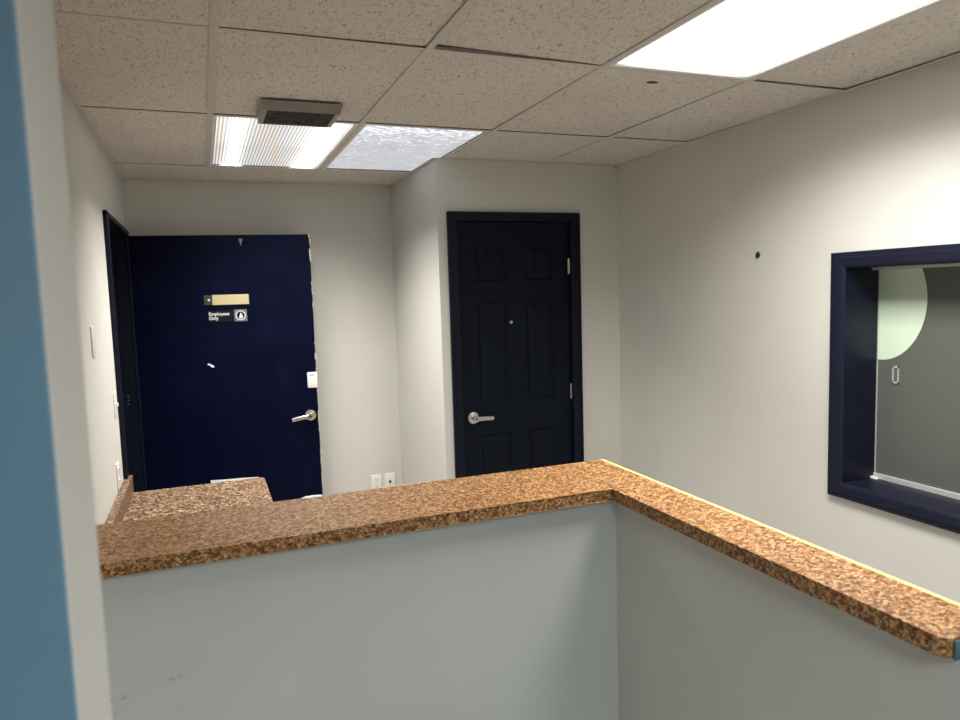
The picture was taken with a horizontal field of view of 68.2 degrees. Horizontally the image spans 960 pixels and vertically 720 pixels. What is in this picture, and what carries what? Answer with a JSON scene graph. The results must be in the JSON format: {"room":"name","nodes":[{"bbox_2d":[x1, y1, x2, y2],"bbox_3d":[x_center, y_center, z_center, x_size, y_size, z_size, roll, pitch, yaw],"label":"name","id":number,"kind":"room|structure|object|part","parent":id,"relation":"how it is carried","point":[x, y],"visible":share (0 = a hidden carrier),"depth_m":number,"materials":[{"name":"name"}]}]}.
{"room":"office reception area","nodes":[
{"label":"office reception area","id":0,"kind":"room"},
{"bbox_2d":[0,0,111,719],"bbox_3d":[-1.418,0.478,0.142,2.403,2.369,0.145,-4,6,-21],"label":"wall","id":1,"kind":"structure","parent":0,"point":[54,663],"depth_m":0.48,"materials":[{"name":"paint"}]},
{"bbox_2d":[59,83,125,524],"bbox_3d":[-1.401,0.265,2.408,0.120,2.369,4.080,-4,6,-21],"label":"wall","id":2,"kind":"structure","parent":0,"point":[95,186],"depth_m":2.80,"materials":[{"name":"paint"}]},
{"bbox_2d":[90,326,95,356],"bbox_3d":[-1.463,-0.070,2.685,0.007,0.116,0.071,-4,6,-21],"label":"wall switch","id":3,"kind":"object","parent":2,"relation":"attached to","point":[92,332],"visible":1,"depth_m":2.66,"materials":[{"name":"white plastic"}]},
{"bbox_2d":[113,391,118,418],"bbox_3d":[-1.640,0.202,3.203,0.016,0.116,0.071,-4,6,-21],"label":"wall switch","id":4,"kind":"object","parent":2,"relation":"attached to","point":[116,404],"visible":1,"depth_m":3.18,"materials":[{"name":"white plastic"}]},
{"bbox_2d":[116,461,120,489],"bbox_3d":[-1.600,0.512,3.142,0.008,0.116,0.071,-4,6,-21],"label":"wall outlet","id":5,"kind":"object","parent":2,"relation":"attached to","point":[117,463],"visible":1,"depth_m":3.12,"materials":[{"name":"white plastic"}]},
{"bbox_2d":[105,475,133,523],"bbox_3d":[-1.341,0.667,2.535,0.031,0.080,1.908,-4,6,-21],"label":"backsplash","id":6,"kind":"structure","parent":2,"relation":"attached to","point":[118,510],"depth_m":3.02,"materials":[{"name":"stone"}]},
{"bbox_2d":[102,210,322,501],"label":"door","id":7,"kind":"structure","parent":2,"relation":"in","point":[201,401],"depth_m":4.33,"materials":[{"name":"blue paint"}]},
{"bbox_3d":[-1.922,0.306,3.785,0.139,2.060,1.050,-4,6,-21],"label":"frame","id":8,"kind":"part","parent":7,"relation":"part of","materials":[{"name":"blue paint"}]},
{"bbox_2d":[204,294,248,304],"bbox_3d":[-1.541,-0.366,4.315,0.259,0.061,0.008,-3,6,-14],"label":"name plate","id":9,"kind":"object","parent":7,"relation":"attached to","point":[233,299],"visible":1,"depth_m":4.32,"materials":[{"name":"beige metal"}]},
{"bbox_3d":[-1.644,-0.361,4.291,0.048,0.059,0.004,-3,6,-14],"label":"plate","id":10,"kind":"part","parent":9,"relation":"part of","materials":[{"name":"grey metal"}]},
{"bbox_2d":[208,309,246,321],"bbox_3d":[-1.538,-0.270,4.327,0.226,0.072,0.006,-3,6,-15],"label":"sign","id":11,"kind":"object","parent":7,"relation":"attached to","point":[240,314],"visible":1,"depth_m":4.33,"materials":[{"name":"black plastic"}]},
{"bbox_3d":[-1.574,-0.266,4.318,0.153,0.068,0.003,-3,6,-14],"label":"sign panel","id":12,"kind":"part","parent":11,"relation":"part of","materials":[{"name":"black plastic"}]},
{"bbox_3d":[-1.466,-0.274,4.346,0.075,0.072,0.003,-3,6,-14],"label":"pictogram panel","id":13,"kind":"part","parent":11,"relation":"part of","materials":[{"name":"grey plastic"}]},
{"bbox_2d":[211,477,258,482],"bbox_3d":[-1.520,0.876,4.428,0.284,0.282,0.006,-3,6,-16],"label":"paper notice","id":14,"kind":"object","parent":7,"relation":"attached to","point":[224,480],"visible":0.09,"depth_m":4.40,"materials":[{"name":"white paper"}]},
{"bbox_3d":[-1.104,0.353,4.463,0.148,0.072,0.064,-3,6,-14],"label":"handle","id":15,"kind":"part","parent":7,"relation":"part of","materials":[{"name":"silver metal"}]},
{"bbox_3d":[-1.058,0.126,4.483,0.062,0.100,0.012,-3,6,-14],"label":"latch plate","id":16,"kind":"part","parent":7,"relation":"part of","materials":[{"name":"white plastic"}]},
{"bbox_2d":[105,475,272,523],"bbox_3d":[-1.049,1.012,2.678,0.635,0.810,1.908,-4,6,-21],"label":"countertop","id":17,"kind":"structure","parent":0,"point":[128,505],"depth_m":3.24,"materials":[{"name":"stone"}]},
{"bbox_2d":[122,179,401,494],"bbox_3d":[-0.815,0.014,4.880,3.024,2.369,0.120,-4,6,-21],"label":"wall","id":18,"kind":"structure","parent":0,"point":[348,227],"depth_m":4.75,"materials":[{"name":"paint"}]},
{"bbox_2d":[371,474,381,488],"bbox_3d":[-0.717,0.853,4.918,0.071,0.116,0.008,-4,6,-21],"label":"phone jack","id":19,"kind":"object","parent":18,"relation":"attached to","point":[376,482],"visible":0.82,"depth_m":4.91,"materials":[{"name":"white plastic"}]},
{"bbox_2d":[385,473,394,486],"bbox_3d":[-0.627,0.847,4.952,0.071,0.116,0.008,-4,6,-21],"label":"wall jack","id":20,"kind":"object","parent":18,"relation":"attached to","point":[389,477],"visible":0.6,"depth_m":4.95,"materials":[{"name":"white plastic"}]},
{"bbox_2d":[101,500,618,719],"bbox_3d":[-0.241,0.946,1.899,1.588,1.037,0.112,-4,6,-21],"label":"wall","id":21,"kind":"structure","parent":0,"point":[514,617],"depth_m":1.82,"materials":[{"name":"paint"}]},
{"bbox_2d":[96,459,959,660],"bbox_3d":[-0.100,0.445,1.473,1.604,0.037,1.292,-4,6,-21],"label":"countertop","id":22,"kind":"structure","parent":21,"relation":"on","point":[929,621],"depth_m":1.74,"materials":[{"name":"brown stone"}]},
{"bbox_2d":[390,159,620,484],"bbox_3d":[0.147,0.006,4.653,1.155,2.369,1.002,-4,6,-21],"label":"wall","id":23,"kind":"structure","parent":0,"point":[421,200],"depth_m":4.27,"materials":[{"name":"paint"}]},
{"bbox_2d":[446,211,583,477],"bbox_3d":[0.221,0.191,4.182,0.827,2.084,0.154,-4,6,-21],"label":"door","id":24,"kind":"structure","parent":23,"relation":"in","point":[515,277],"depth_m":4.14,"materials":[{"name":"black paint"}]},
{"bbox_3d":[0.005,0.332,4.062,0.144,0.072,0.064,-4,6,-21],"label":"handle","id":25,"kind":"part","parent":24,"relation":"part of","materials":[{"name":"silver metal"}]},
{"bbox_2d":[52,0,959,185],"bbox_3d":[-0.533,-1.080,1.095,5.131,0.500,7.185,-4,6,-21],"label":"ceiling","id":26,"kind":"structure","parent":0,"point":[148,79],"depth_m":2.40,"materials":[{"name":"beige"}]},
{"bbox_2d":[210,113,359,169],"bbox_3d":[-1.003,-1.096,3.464,0.602,0.113,1.149,-4,6,-21],"label":"ceiling light","id":27,"kind":"object","parent":26,"relation":"attached to","point":[236,141],"visible":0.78,"depth_m":3.42,"materials":[{"name":"grey plastic"}]},
{"bbox_2d":[256,99,342,127],"bbox_3d":[-0.708,-0.991,2.768,0.302,0.100,0.235,-4,6,-21],"label":"ceiling vent","id":28,"kind":"object","parent":26,"relation":"in","point":[274,112],"visible":0.87,"depth_m":2.71,"materials":[{"name":"silver metal"}]},
{"bbox_2d":[263,110,334,125],"bbox_3d":[-0.710,-0.951,2.773,0.252,0.013,0.219,-4,6,-21],"label":"grille","id":29,"kind":"object","parent":28,"relation":"attached to","point":[274,117],"depth_m":2.77,"materials":[{"name":"black metal"}]},
{"bbox_2d":[323,122,488,172],"bbox_3d":[-0.435,-1.134,3.684,0.602,0.113,1.149,-4,6,-21],"label":"ceiling light","id":30,"kind":"object","parent":26,"relation":"attached to","point":[376,148],"visible":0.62,"depth_m":3.59,"materials":[{"name":"grey plastic"}]},
{"bbox_2d":[610,0,943,79],"bbox_3d":[0.914,-1.009,1.915,0.602,0.113,1.200,-4,6,-21],"label":"ceiling light","id":31,"kind":"object","parent":26,"relation":"attached to","point":[731,39],"visible":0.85,"depth_m":2.13,"materials":[{"name":"white plastic"}]},
{"bbox_2d":[616,502,959,719],"bbox_3d":[0.651,0.945,1.620,0.112,1.037,1.058,-4,6,-21],"label":"wall","id":32,"kind":"structure","parent":0,"point":[704,633],"depth_m":1.59,"materials":[{"name":"paint"}]},
{"bbox_2d":[618,55,959,602],"bbox_3d":[1.860,0.191,2.128,0.190,2.369,6.965,-4,6,-21],"label":"wall","id":33,"kind":"structure","parent":0,"point":[725,349],"depth_m":3.20,"materials":[{"name":"paint"}]},
{"bbox_2d":[827,243,959,533],"bbox_3d":[1.708,0.096,2.467,0.212,0.992,1.024,-4,6,-21],"label":"window","id":34,"kind":"structure","parent":33,"relation":"in","point":[894,417],"depth_m":2.79,"materials":[{"name":"blue paint"}]},
{"bbox_3d":[1.631,0.051,2.909,0.012,0.835,0.006,-4,6,-21],"label":"edge trim","id":35,"kind":"part","parent":34,"relation":"part of","materials":[{"name":"silver metal"}]},
{"bbox_3d":[1.657,0.059,2.830,0.003,0.070,0.028,-4,6,-21],"label":"finger pull","id":36,"kind":"part","parent":34,"relation":"part of","materials":[{"name":"silver metal"}]},
{"bbox_3d":[1.792,0.085,2.497,0.006,0.838,0.882,-4,6,-21],"label":"glass pane","id":37,"kind":"part","parent":34,"relation":"part of","materials":[{"name":"grey"}]}
]}

